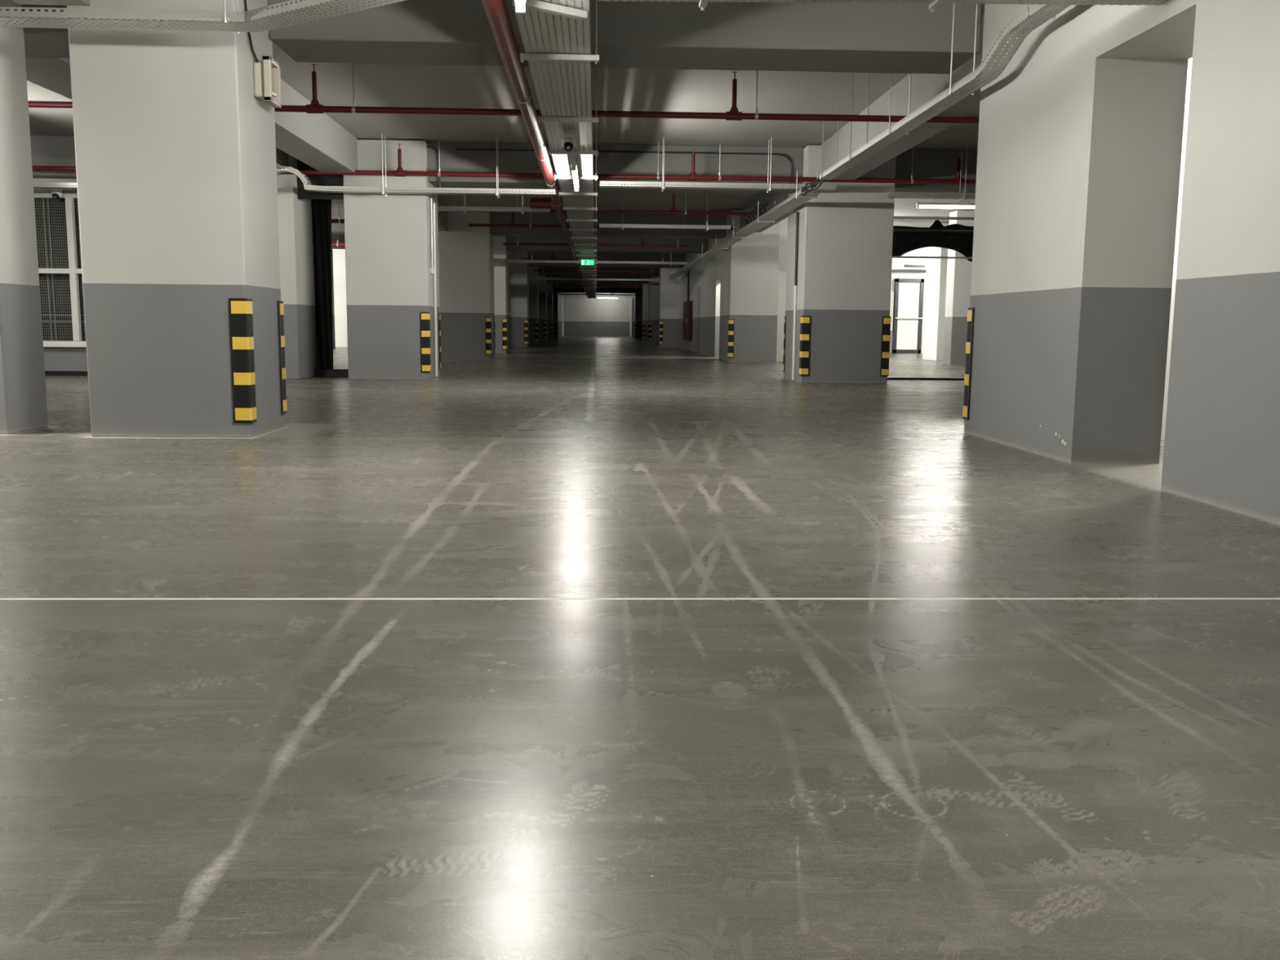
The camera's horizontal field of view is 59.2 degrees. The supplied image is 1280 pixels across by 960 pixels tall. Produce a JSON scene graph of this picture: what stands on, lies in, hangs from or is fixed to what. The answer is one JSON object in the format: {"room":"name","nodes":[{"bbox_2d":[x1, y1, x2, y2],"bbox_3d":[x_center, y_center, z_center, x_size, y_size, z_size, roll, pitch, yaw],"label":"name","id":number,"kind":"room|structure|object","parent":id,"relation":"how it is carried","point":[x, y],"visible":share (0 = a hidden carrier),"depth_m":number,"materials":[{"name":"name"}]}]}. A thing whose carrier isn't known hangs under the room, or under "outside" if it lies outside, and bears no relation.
{"room":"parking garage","nodes":[
{"label":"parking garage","id":0,"kind":"room"},
{"bbox_2d":[32,177,87,371],"bbox_3d":[-11.670,-3.549,17.971,9.875,3.700,0.250,0,8,-2],"label":"wall","id":1,"kind":"structure","parent":0,"point":[55,358],"depth_m":18.15,"materials":[{"name":"paint"}]},
{"bbox_2d":[33,192,86,346],"bbox_3d":[-9.084,-3.340,18.040,4.050,2.405,0.350,0,8,-2],"label":"window","id":2,"kind":"structure","parent":1,"relation":"in","point":[57,221],"depth_m":18.06,"materials":[{"name":"white paint"}]},
{"bbox_2d":[44,370,88,375],"bbox_3d":[-11.678,-1.730,18.069,9.880,0.070,0.050,0,8,-2],"label":"baseboard","id":3,"kind":"structure","parent":1,"relation":"attached to","point":[46,372],"depth_m":18.14,"materials":[{"name":"black rubber"}]},
{"bbox_2d":[333,248,347,346],"bbox_3d":[-11.563,-6.727,41.151,11.900,3.700,0.200,0,8,-2],"label":"wall","id":4,"kind":"structure","parent":0,"point":[339,255],"depth_m":41.09,"materials":[{"name":"white paint"}]},
{"bbox_2d":[26,3,984,227],"bbox_3d":[-1.618,-8.699,41.673,31.800,0.250,99.000,0,8,-2],"label":"ceiling","id":5,"kind":"structure","parent":0,"point":[375,85],"depth_m":14.72,"materials":[{"name":"paint"}]},
{"bbox_2d":[22,4,69,57],"bbox_3d":[-10.237,-3.921,9.193,12.040,0.550,0.820,0,8,-2],"label":"ceiling beam","id":6,"kind":"structure","parent":5,"relation":"attached to","point":[53,42],"depth_m":9.25,"materials":[{"name":"paint"}]},
{"bbox_2d":[11,0,90,5],"bbox_3d":[-3.947,-2.651,0.365,0.520,0.550,15.750,0,8,-2],"label":"ceiling beam","id":7,"kind":"structure","parent":5,"relation":"attached to","point":[70,2],"depth_m":8.13,"materials":[{"name":"paint"}]},
{"bbox_2d":[30,134,76,178],"bbox_3d":[-11.643,-5.079,17.762,9.900,0.610,0.950,0,8,-2],"label":"ceiling beam","id":8,"kind":"structure","parent":5,"relation":"attached to","point":[46,150],"depth_m":17.39,"materials":[{"name":"paint"}]},
{"bbox_2d":[25,57,288,169],"bbox_3d":[-5.596,-4.465,13.481,0.750,0.550,7.460,0,8,-2],"label":"ceiling beam","id":9,"kind":"structure","parent":5,"relation":"attached to","point":[54,74],"depth_m":10.58,"materials":[{"name":"paint"}]},
{"bbox_2d":[0,0,406,33],"bbox_3d":[-6.605,-3.473,7.343,11.338,0.826,1.239,1,8,3],"label":"cable tray","id":10,"kind":"object","parent":5,"relation":"hanging from","point":[11,18],"visible":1,"depth_m":7.48,"materials":[{"name":"silver metal"}]},
{"bbox_2d":[33,133,555,197],"bbox_3d":[-5.466,-4.750,16.932,8.380,0.879,0.266,0,8,-2],"label":"pipe","id":11,"kind":"object","parent":5,"relation":"hanging from","point":[73,185],"visible":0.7,"depth_m":16.97,"materials":[{"name":"silver metal"}]},
{"bbox_2d":[274,79,357,172],"bbox_3d":[-4.465,-4.471,13.600,0.520,0.550,7.610,0,8,-2],"label":"ceiling beam","id":12,"kind":"structure","parent":5,"relation":"attached to","point":[317,140],"depth_m":15.03,"materials":[{"name":"paint"}]},
{"bbox_2d":[331,207,344,234],"bbox_3d":[-7.814,-6.510,28.347,5.580,0.580,0.800,0,8,-2],"label":"ceiling beam","id":13,"kind":"structure","parent":5,"relation":"attached to","point":[336,228],"depth_m":27.97,"materials":[{"name":"paint"}]},
{"bbox_2d":[331,234,345,248],"bbox_3d":[-11.231,-7.333,34.110,12.000,0.580,0.800,0,8,-2],"label":"ceiling beam","id":14,"kind":"structure","parent":5,"relation":"attached to","point":[334,237],"depth_m":33.81,"materials":[{"name":"paint"}]},
{"bbox_2d":[437,201,447,231],"bbox_3d":[-4.843,-5.803,23.282,0.520,0.550,9.350,0,8,-2],"label":"ceiling beam","id":15,"kind":"structure","parent":5,"relation":"attached to","point":[442,215],"depth_m":27.06,"materials":[{"name":"paint"}]},
{"bbox_2d":[437,194,550,214],"bbox_3d":[-2.672,-5.271,20.586,2.050,0.789,0.206,0,8,-2],"label":"pipe","id":16,"kind":"object","parent":5,"relation":"hanging from","point":[464,209],"visible":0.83,"depth_m":20.56,"materials":[{"name":"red metal"}]},
{"bbox_2d":[27,62,978,123],"bbox_3d":[-1.461,-4.184,12.025,26.000,0.594,0.129,0,8,-2],"label":"pipe","id":17,"kind":"object","parent":5,"relation":"hanging from","point":[314,107],"visible":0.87,"depth_m":12.08,"materials":[{"name":"red metal"}]},
{"bbox_2d":[31,137,976,184],"bbox_3d":[-1.666,-4.914,17.270,26.000,0.576,0.137,0,8,-2],"label":"pipe","id":18,"kind":"object","parent":5,"relation":"hanging from","point":[399,171],"visible":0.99,"depth_m":17.34,"materials":[{"name":"red metal"}]},
{"bbox_2d":[481,0,587,297],"bbox_3d":[-2.433,-7.937,40.079,0.550,0.799,95.300,0,8,-2],"label":"pipe","id":19,"kind":"object","parent":5,"relation":"hanging from","point":[496,11],"visible":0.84,"depth_m":10.29,"materials":[{"name":"metal"}]},
{"bbox_2d":[511,0,599,298],"bbox_3d":[-2.053,-8.671,45.448,0.610,0.797,84.500,0,8,-2],"label":"cable tray","id":20,"kind":"object","parent":5,"relation":"hanging from","point":[569,122],"visible":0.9,"depth_m":10.16,"materials":[{"name":"silver metal"}]},
{"bbox_2d":[514,0,526,13],"bbox_3d":[-0.705,-2.854,6.197,0.070,0.168,1.500,0,8,-2],"label":"lamp","id":21,"kind":"object","parent":20,"relation":"hanging from","point":[520,5],"visible":1,"depth_m":6.90,"materials":[{"name":"white plastic"}]},
{"bbox_2d":[561,132,575,151],"bbox_3d":[-0.763,-3.609,12.045,0.155,0.206,0.189,0,8,-2],"label":"security camera","id":22,"kind":"object","parent":20,"relation":"attached to","point":[568,141],"visible":1,"depth_m":12.00,"materials":[{"name":"white plastic"}]},
{"bbox_2d":[570,160,579,191],"bbox_3d":[-0.856,-4.043,14.917,0.070,0.190,2.200,0,8,-2],"label":"lamp","id":23,"kind":"object","parent":20,"relation":"hanging from","point":[574,165],"visible":1,"depth_m":14.56,"materials":[{"name":"white plastic"}]},
{"bbox_2d":[528,277,659,281],"bbox_3d":[-1.895,-9.052,48.684,6.000,0.919,0.206,0,8,-2],"label":"cable tray","id":24,"kind":"object","parent":5,"relation":"hanging from","point":[530,278],"visible":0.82,"depth_m":48.66,"materials":[{"name":"silver metal"}]},
{"bbox_2d":[502,237,688,247],"bbox_3d":[-1.227,-6.861,31.637,5.200,0.614,0.129,0,8,-2],"label":"pipe","id":25,"kind":"object","parent":5,"relation":"hanging from","point":[642,245],"visible":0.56,"depth_m":31.67,"materials":[{"name":"red metal"}]},
{"bbox_2d":[520,251,671,261],"bbox_3d":[-1.506,-7.841,38.764,5.200,0.614,0.129,0,8,-2],"label":"pipe","id":26,"kind":"object","parent":5,"relation":"hanging from","point":[552,258],"visible":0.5,"depth_m":38.78,"materials":[{"name":"red metal"}]},
{"bbox_2d":[533,267,657,272],"bbox_3d":[-1.835,-8.999,47.179,5.200,0.614,0.129,0,8,-2],"label":"pipe","id":27,"kind":"object","parent":5,"relation":"hanging from","point":[543,270],"visible":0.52,"depth_m":47.20,"materials":[{"name":"red metal"}]},
{"bbox_2d":[557,288,635,293],"bbox_3d":[-3.043,-13.392,78.853,5.380,0.580,0.800,0,8,-2],"label":"ceiling beam","id":28,"kind":"structure","parent":5,"relation":"attached to","point":[557,288],"depth_m":78.51,"materials":[{"name":"paint"}]},
{"bbox_2d":[546,275,648,284],"bbox_3d":[0.810,-10.861,60.663,11.660,0.580,0.800,0,8,-2],"label":"ceiling beam","id":29,"kind":"structure","parent":5,"relation":"attached to","point":[548,277],"depth_m":60.18,"materials":[{"name":"paint"}]},
{"bbox_2d":[552,282,642,288],"bbox_3d":[0.462,-12.087,69.573,11.660,0.580,0.800,0,8,-2],"label":"ceiling beam","id":30,"kind":"structure","parent":5,"relation":"attached to","point":[553,283],"depth_m":69.10,"materials":[{"name":"paint"}]},
{"bbox_2d":[508,258,687,265],"bbox_3d":[-1.747,-7.215,35.306,6.450,0.919,0.206,0,8,-2],"label":"cable tray","id":31,"kind":"object","parent":5,"relation":"hanging from","point":[670,263],"visible":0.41,"depth_m":35.32,"materials":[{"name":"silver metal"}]},
{"bbox_2d":[537,266,659,277],"bbox_3d":[-1.065,-9.699,52.062,7.280,0.580,0.800,0,8,-2],"label":"ceiling beam","id":32,"kind":"structure","parent":5,"relation":"attached to","point":[539,273],"depth_m":51.68,"materials":[{"name":"paint"}]},
{"bbox_2d":[468,202,735,230],"bbox_3d":[-0.849,-6.060,25.802,6.100,0.609,0.129,0,8,-2],"label":"pipe","id":33,"kind":"object","parent":5,"relation":"hanging from","point":[513,224],"visible":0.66,"depth_m":25.74,"materials":[{"name":"red metal"}]},
{"bbox_2d":[527,251,684,268],"bbox_3d":[-0.720,-8.556,43.748,7.240,0.580,0.800,0,8,-2],"label":"ceiling beam","id":34,"kind":"structure","parent":5,"relation":"attached to","point":[675,257],"depth_m":43.36,"materials":[{"name":"paint"}]},
{"bbox_2d":[506,235,708,253],"bbox_3d":[-0.400,-7.290,34.540,7.320,0.580,0.800,0,8,-2],"label":"ceiling beam","id":35,"kind":"structure","parent":5,"relation":"attached to","point":[695,244],"depth_m":34.16,"materials":[{"name":"paint"}]},
{"bbox_2d":[489,212,726,239],"bbox_3d":[-0.799,-6.482,28.625,5.920,0.580,0.800,0,8,-2],"label":"ceiling beam","id":36,"kind":"structure","parent":5,"relation":"attached to","point":[535,218],"depth_m":28.25,"materials":[{"name":"paint"}]},
{"bbox_2d":[426,141,803,193],"bbox_3d":[-0.387,-5.035,18.208,5.910,0.610,0.950,0,8,-2],"label":"ceiling beam","id":37,"kind":"structure","parent":5,"relation":"attached to","point":[451,159],"depth_m":17.76,"materials":[{"name":"paint"}]},
{"bbox_2d":[455,148,792,191],"bbox_3d":[-0.237,-4.868,17.727,5.293,0.593,0.026,0,8,-2],"label":"conduit","id":38,"kind":"object","parent":37,"relation":"attached to","point":[492,149],"visible":0.91,"depth_m":17.71,"materials":[{"name":"grey metal"}]},
{"bbox_2d":[666,171,820,279],"bbox_3d":[1.817,-6.273,31.029,0.313,0.380,30.600,0,8,-2],"label":"cable tray","id":39,"kind":"object","parent":37,"relation":"hanging from","point":[769,217],"visible":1,"depth_m":21.09,"materials":[{"name":"silver metal"}]},
{"bbox_2d":[743,201,768,226],"bbox_3d":[2.150,-4.907,20.951,0.128,0.265,2.600,0,8,-2],"label":"cable loop","id":40,"kind":"object","parent":39,"relation":"on","point":[766,203],"visible":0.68,"depth_m":20.82,"materials":[{"name":"black"}]},
{"bbox_2d":[796,163,836,195],"bbox_3d":[2.366,-3.992,15.201,0.175,0.231,2.206,0,8,-2],"label":"cable bundle","id":41,"kind":"object","parent":39,"relation":"hanging from","point":[815,183],"visible":0.71,"depth_m":15.31,"materials":[{"name":"black"}]},
{"bbox_2d":[476,191,759,215],"bbox_3d":[-0.525,-5.636,22.640,5.900,0.584,0.129,0,8,-2],"label":"pipe","id":42,"kind":"object","parent":5,"relation":"hanging from","point":[673,211],"visible":0.59,"depth_m":22.68,"materials":[{"name":"red metal"}]},
{"bbox_2d":[267,0,982,74],"bbox_3d":[-0.105,-3.881,9.594,5.820,0.550,0.820,0,8,-2],"label":"ceiling beam","id":43,"kind":"structure","parent":5,"relation":"attached to","point":[770,36],"depth_m":9.27,"materials":[{"name":"paint"}]},
{"bbox_2d":[599,191,730,231],"bbox_3d":[0.532,-5.693,23.886,2.790,0.789,0.206,0,8,-2],"label":"cable tray","id":44,"kind":"object","parent":5,"relation":"hanging from","point":[622,225],"visible":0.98,"depth_m":23.86,"materials":[{"name":"silver metal"}]},
{"bbox_2d":[600,135,836,192],"bbox_3d":[1.174,-4.737,16.921,3.550,0.779,0.266,0,8,-2],"label":"cable tray","id":45,"kind":"object","parent":5,"relation":"hanging from","point":[646,184],"visible":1,"depth_m":16.87,"materials":[{"name":"silver metal"}]},
{"bbox_2d":[739,192,788,232],"bbox_3d":[2.843,-5.728,23.265,0.520,0.550,8.200,0,8,-2],"label":"ceiling beam","id":46,"kind":"structure","parent":5,"relation":"attached to","point":[771,198],"depth_m":23.98,"materials":[{"name":"paint"}]},
{"bbox_2d":[598,0,1168,12],"bbox_3d":[1.350,-3.147,6.206,3.172,1.014,0.295,1,8,1],"label":"cable tray","id":47,"kind":"object","parent":5,"relation":"hanging from","point":[934,4],"visible":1,"depth_m":6.35,"materials":[{"name":"silver metal"}]},
{"bbox_2d":[820,13,984,179],"bbox_3d":[3.212,-4.431,13.830,0.520,0.550,7.460,0,8,-2],"label":"ceiling beam","id":48,"kind":"structure","parent":5,"relation":"attached to","point":[924,86],"depth_m":13.36,"materials":[{"name":"paint"}]},
{"bbox_2d":[888,142,975,201],"bbox_3d":[5.829,-4.699,17.260,4.020,0.859,0.266,0,8,-2],"label":"cable tray","id":49,"kind":"object","parent":5,"relation":"hanging from","point":[960,196],"visible":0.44,"depth_m":17.15,"materials":[{"name":"silver metal"}]},
{"bbox_2d":[894,148,977,195],"bbox_3d":[9.570,-4.995,18.603,11.240,0.610,0.950,0,8,-2],"label":"ceiling beam","id":50,"kind":"structure","parent":5,"relation":"attached to","point":[926,163],"depth_m":17.94,"materials":[{"name":"paint"}]},
{"bbox_2d":[915,202,974,208],"bbox_3d":[6.297,-5.576,22.208,1.700,0.460,0.070,0,8,-2],"label":"lamp","id":51,"kind":"object","parent":5,"relation":"hanging from","point":[919,205],"visible":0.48,"depth_m":22.19,"materials":[{"name":"white plastic"}]},
{"bbox_2d":[819,3,1071,179],"bbox_3d":[2.534,-3.756,10.427,0.203,0.933,7.970,0,8,-2],"label":"cable tray","id":52,"kind":"object","parent":5,"relation":"hanging from","point":[957,93],"visible":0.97,"depth_m":9.00,"materials":[{"name":"silver metal"}]},
{"bbox_2d":[558,292,635,336],"bbox_3d":[-3.467,-13.181,88.765,18.000,3.700,0.200,0,8,-2],"label":"wall","id":53,"kind":"structure","parent":0,"point":[584,316],"depth_m":88.70,"materials":[{"name":"paint"}]},
{"bbox_2d":[0,336,1279,959],"bbox_3d":[-1.653,-4.909,42.192,31.800,0.001,99.000,0,8,-2],"label":"floor","id":54,"kind":"structure","parent":0,"point":[560,647],"depth_m":2.84,"materials":[{"name":"concrete"}]},
{"bbox_2d":[0,0,48,434],"bbox_3d":[-5.619,-2.222,8.793,1.450,3.679,0.650,0,8,-2],"label":"concrete pillar","id":55,"kind":"structure","parent":54,"relation":"on","point":[23,393],"depth_m":8.87,"materials":[{"name":"paint"}]},
{"bbox_2d":[66,0,284,437],"bbox_3d":[-3.601,-2.216,8.888,1.210,3.679,0.980,0,8,-2],"label":"concrete pillar","id":56,"kind":"structure","parent":54,"relation":"on","point":[175,144],"depth_m":8.46,"materials":[{"name":"paint"}]},
{"bbox_2d":[228,297,257,422],"bbox_3d":[-3.043,-0.914,8.646,0.140,0.945,0.140,0,8,-2],"label":"guard","id":57,"kind":"object","parent":56,"relation":"attached to","point":[241,309],"visible":1,"depth_m":8.59,"materials":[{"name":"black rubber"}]},
{"bbox_2d":[244,0,281,107],"bbox_3d":[-2.913,-3.488,8.690,0.140,1.115,0.459,0,8,-2],"label":"electrical box","id":58,"kind":"object","parent":56,"relation":"attached to","point":[267,73],"visible":0.99,"depth_m":8.71,"materials":[{"name":"beige plastic"}]},
{"bbox_2d":[277,300,287,413],"bbox_3d":[-3.077,-1.034,9.514,0.140,0.945,0.140,0,8,-2],"label":"guard","id":59,"kind":"object","parent":56,"relation":"attached to","point":[280,304],"visible":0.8,"depth_m":9.49,"materials":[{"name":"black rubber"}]},
{"bbox_2d":[276,154,316,378],"bbox_3d":[-6.027,-3.499,18.072,1.360,3.679,1.400,0,8,-2],"label":"concrete pillar","id":60,"kind":"structure","parent":54,"relation":"on","point":[296,260],"depth_m":17.59,"materials":[{"name":"paint"}]},
{"bbox_2d":[297,159,343,368],"bbox_3d":[-4.995,-3.366,18.127,0.712,3.420,0.953,0,8,-2],"label":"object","id":61,"kind":"object","parent":60,"relation":"hanging from","point":[321,201],"visible":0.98,"depth_m":18.50,"materials":[{"name":"black fabric"}]},
{"bbox_2d":[315,368,348,376],"bbox_3d":[-5.021,-1.787,18.776,0.720,0.115,0.250,0,8,-2],"label":"trim","id":62,"kind":"structure","parent":54,"relation":"on","point":[318,372],"depth_m":18.65,"materials":[{"name":"black rubber"}]},
{"bbox_2d":[331,248,335,348],"bbox_3d":[-10.540,-6.277,38.020,0.300,3.679,0.600,0,8,-2],"label":"concrete pillar","id":63,"kind":"structure","parent":54,"relation":"on","point":[333,308],"depth_m":38.24,"materials":[{"name":"paint"}]},
{"bbox_2d":[342,139,439,379],"bbox_3d":[-3.987,-3.504,18.252,1.270,3.679,1.300,0,8,-2],"label":"concrete pillar","id":64,"kind":"structure","parent":54,"relation":"on","point":[389,282],"depth_m":17.63,"materials":[{"name":"paint"}]},
{"bbox_2d":[420,311,431,372],"bbox_3d":[-3.393,-2.180,17.853,0.140,0.945,0.140,0,8,-2],"label":"guard","id":65,"kind":"object","parent":64,"relation":"attached to","point":[425,348],"visible":1,"depth_m":17.79,"materials":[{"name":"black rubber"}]},
{"bbox_2d":[430,198,435,274],"bbox_3d":[-3.312,-3.873,17.930,0.060,1.190,0.120,5,9,28],"label":"conduit","id":66,"kind":"object","parent":64,"relation":"attached to","point":[432,268],"visible":0.99,"depth_m":17.95,"materials":[{"name":"metal"}]},
{"bbox_2d":[432,203,437,376],"bbox_3d":[-3.332,-3.076,18.337,0.041,2.780,0.041,3,8,20],"label":"conduit","id":67,"kind":"object","parent":64,"relation":"attached to","point":[433,204],"visible":1,"depth_m":18.32,"materials":[{"name":"white plastic"}]},
{"bbox_2d":[438,211,494,359],"bbox_3d":[-4.408,-4.947,28.745,1.270,3.679,1.200,0,8,-2],"label":"concrete pillar","id":68,"kind":"structure","parent":54,"relation":"on","point":[465,252],"depth_m":28.16,"materials":[{"name":"paint"}]},
{"bbox_2d":[484,316,491,355],"bbox_3d":[-3.815,-3.630,28.396,0.140,0.945,0.140,0,8,-2],"label":"guard","id":69,"kind":"object","parent":68,"relation":"attached to","point":[488,319],"visible":1,"depth_m":28.33,"materials":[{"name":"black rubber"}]},
{"bbox_2d":[493,235,509,353],"bbox_3d":[-4.663,-5.758,34.634,1.180,3.679,1.100,0,8,-2],"label":"concrete pillar","id":70,"kind":"structure","parent":54,"relation":"on","point":[500,253],"depth_m":34.12,"materials":[{"name":"paint"}]},
{"bbox_2d":[502,318,506,349],"bbox_3d":[-4.118,-4.447,34.333,0.140,0.945,0.140,0,8,-2],"label":"guard","id":71,"kind":"object","parent":70,"relation":"attached to","point":[504,320],"visible":1,"depth_m":34.27,"materials":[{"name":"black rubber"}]},
{"bbox_2d":[508,251,528,347],"bbox_3d":[-4.933,-7.023,43.844,1.160,3.679,1.100,0,8,-2],"label":"concrete pillar","id":72,"kind":"structure","parent":54,"relation":"on","point":[518,273],"depth_m":43.32,"materials":[{"name":"paint"}]},
{"bbox_2d":[528,266,538,343],"bbox_3d":[-5.278,-8.167,52.159,1.120,3.679,1.100,0,8,-2],"label":"concrete pillar","id":73,"kind":"structure","parent":54,"relation":"on","point":[533,284],"depth_m":51.66,"materials":[{"name":"paint"}]},
{"bbox_2d":[538,275,546,341],"bbox_3d":[-5.601,-9.338,60.673,1.140,3.679,1.100,0,8,-2],"label":"concrete pillar","id":74,"kind":"structure","parent":54,"relation":"on","point":[542,283],"depth_m":60.17,"materials":[{"name":"paint"}]},
{"bbox_2d":[546,282,553,338],"bbox_3d":[-5.948,-10.556,69.533,1.140,3.679,1.000,0,8,-2],"label":"concrete pillar","id":75,"kind":"structure","parent":54,"relation":"on","point":[549,288],"depth_m":69.07,"materials":[{"name":"paint"}]},
{"bbox_2d":[553,288,558,337],"bbox_3d":[-6.315,-11.850,78.937,1.140,3.679,1.000,0,8,-2],"label":"concrete pillar","id":76,"kind":"structure","parent":54,"relation":"on","point":[555,296],"depth_m":78.49,"materials":[{"name":"paint"}]},
{"bbox_2d":[634,288,642,337],"bbox_3d":[0.164,-11.756,78.698,1.030,3.679,1.000,0,8,-2],"label":"concrete pillar","id":77,"kind":"structure","parent":54,"relation":"on","point":[638,297],"depth_m":78.20,"materials":[{"name":"paint"}]},
{"bbox_2d":[641,284,648,341],"bbox_3d":[0.676,-9.918,65.334,1.050,3.679,1.000,0,8,-2],"label":"concrete pillar","id":78,"kind":"structure","parent":54,"relation":"on","point":[645,286],"depth_m":64.85,"materials":[{"name":"paint"}]},
{"bbox_2d":[648,276,659,342],"bbox_3d":[0.986,-8.829,57.414,1.050,3.679,1.000,0,8,-2],"label":"concrete pillar","id":79,"kind":"structure","parent":54,"relation":"on","point":[654,286],"depth_m":56.95,"materials":[{"name":"paint"}]},
{"bbox_2d":[658,267,679,346],"bbox_3d":[1.356,-7.406,47.068,1.060,3.679,1.100,0,8,-2],"label":"concrete pillar","id":80,"kind":"structure","parent":54,"relation":"on","point":[668,289],"depth_m":46.56,"materials":[{"name":"paint"}]},
{"bbox_2d":[723,209,779,362],"bbox_3d":[2.767,-4.793,28.113,1.180,3.679,1.150,0,8,-2],"label":"concrete pillar","id":81,"kind":"structure","parent":54,"relation":"on","point":[752,263],"depth_m":27.58,"materials":[{"name":"paint"}]},
{"bbox_2d":[727,319,734,357],"bbox_3d":[2.238,-3.484,27.743,0.140,0.945,0.140,0,8,-2],"label":"guard","id":82,"kind":"object","parent":81,"relation":"attached to","point":[731,322],"visible":1,"depth_m":27.68,"materials":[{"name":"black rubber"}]},
{"bbox_2d":[783,145,896,383],"bbox_3d":[3.245,-3.482,18.589,1.390,3.679,1.700,0,8,-2],"label":"concrete pillar","id":83,"kind":"structure","parent":54,"relation":"on","point":[846,233],"depth_m":17.79,"materials":[{"name":"paint"}]},
{"bbox_2d":[782,316,786,371],"bbox_3d":[2.560,-2.353,19.523,0.140,0.945,0.140,0,8,-2],"label":"guard","id":84,"kind":"object","parent":83,"relation":"attached to","point":[784,317],"visible":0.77,"depth_m":19.50,"materials":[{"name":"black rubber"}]},
{"bbox_2d":[791,212,799,379],"bbox_3d":[2.536,-2.986,18.377,0.048,2.700,0.048,3,8,20],"label":"conduit","id":85,"kind":"object","parent":83,"relation":"attached to","point":[797,213],"visible":1,"depth_m":18.35,"materials":[{"name":"white plastic"}]},
{"bbox_2d":[799,315,810,375],"bbox_3d":[2.621,-2.136,17.943,0.140,0.945,0.140,0,8,-2],"label":"guard","id":86,"kind":"object","parent":83,"relation":"attached to","point":[805,326],"visible":1,"depth_m":17.89,"materials":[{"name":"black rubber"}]},
{"bbox_2d":[880,316,891,376],"bbox_3d":[3.907,-2.131,17.994,0.140,0.945,0.140,0,8,-2],"label":"guard","id":87,"kind":"object","parent":83,"relation":"attached to","point":[886,328],"visible":1,"depth_m":17.93,"materials":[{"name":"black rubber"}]},
{"bbox_2d":[887,377,964,380],"bbox_3d":[6.067,-1.748,19.544,4.340,0.035,0.200,0,8,-2],"label":"trim","id":88,"kind":"structure","parent":54,"relation":"on","point":[888,378],"depth_m":19.41,"materials":[{"name":"black rubber"}]},
{"bbox_2d":[922,222,949,360],"bbox_3d":[8.186,-5.149,31.079,0.280,3.679,1.300,0,8,-2],"label":"concrete pillar","id":89,"kind":"structure","parent":54,"relation":"on","point":[936,268],"depth_m":30.77,"materials":[{"name":"white paint"}]},
{"bbox_2d":[942,209,974,364],"bbox_3d":[8.437,-4.652,27.470,1.800,3.679,0.600,0,8,-2],"label":"concrete pillar","id":90,"kind":"structure","parent":54,"relation":"on","point":[958,282],"depth_m":27.25,"materials":[{"name":"paint"}]},
{"bbox_2d":[677,236,725,359],"bbox_3d":[2.046,-6.112,37.601,0.220,3.700,18.050,0,8,-2],"label":"wall","id":91,"kind":"structure","parent":0,"point":[707,281],"depth_m":34.93,"materials":[{"name":"paint"}]},
{"bbox_2d":[682,300,692,340],"bbox_3d":[1.696,-5.740,40.643,0.185,1.390,1.900,0,8,-2],"label":"cabinet","id":92,"kind":"object","parent":91,"relation":"attached to","point":[687,305],"visible":1,"depth_m":39.77,"materials":[{"name":"red metal"}]},
{"bbox_2d":[776,217,787,361],"bbox_3d":[3.220,-6.107,37.647,2.130,3.700,18.050,0,8,-2],"label":"wall","id":93,"kind":"structure","parent":0,"point":[783,224],"depth_m":28.72,"materials":[{"name":"white paint"}]},
{"bbox_2d":[889,247,927,353],"bbox_3d":[9.289,-6.318,39.598,10.150,3.700,0.200,0,8,-2],"label":"wall","id":94,"kind":"structure","parent":0,"point":[922,251],"depth_m":39.38,"materials":[{"name":"white paint"}]},
{"bbox_2d":[891,278,924,353],"bbox_3d":[9.387,-5.732,39.458,1.000,2.580,0.245,0,8,-2],"label":"door","id":95,"kind":"structure","parent":94,"relation":"in","point":[908,292],"depth_m":39.46,"materials":[{"name":"grey paint"}]},
{"bbox_2d":[891,262,926,271],"bbox_3d":[9.297,-7.356,38.855,1.800,0.240,0.890,0,8,-2],"label":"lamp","id":96,"kind":"object","parent":94,"relation":"attached to","point":[904,266],"visible":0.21,"depth_m":38.44,"materials":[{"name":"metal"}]},
{"bbox_2d":[892,219,973,262],"bbox_3d":[5.497,-4.342,20.450,3.231,0.735,0.289,0,8,-2],"label":"drape","id":97,"kind":"object","parent":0,"point":[958,237],"visible":0.49,"depth_m":20.50,"materials":[{"name":"black fabric"}]},
{"bbox_2d":[893,216,974,220],"bbox_3d":[5.922,-5.514,23.717,4.330,0.060,0.060,0,8,-2],"label":"conduit","id":98,"kind":"object","parent":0,"point":[895,217],"visible":0.31,"depth_m":23.71,"materials":[{"name":"black metal"}]},
{"bbox_2d":[964,0,1279,524],"bbox_3d":[3.425,-1.117,1.273,0.604,3.700,16.560,0,8,-2],"label":"wall","id":99,"kind":"structure","parent":0,"point":[1080,135],"depth_m":7.28,"materials":[{"name":"paint"}]},
{"bbox_2d":[962,307,974,419],"bbox_3d":[2.848,-0.987,9.581,0.140,0.945,0.140,0,8,-2],"label":"guard","id":100,"kind":"object","parent":99,"relation":"attached to","point":[969,344],"visible":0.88,"depth_m":9.55,"materials":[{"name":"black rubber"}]},
{"bbox_2d":[1160,57,1192,439],"bbox_3d":[6.039,-2.163,9.081,5.230,3.700,0.200,0,8,-2],"label":"wall","id":101,"kind":"structure","parent":0,"point":[1189,64],"depth_m":8.95,"materials":[{"name":"white paint"}]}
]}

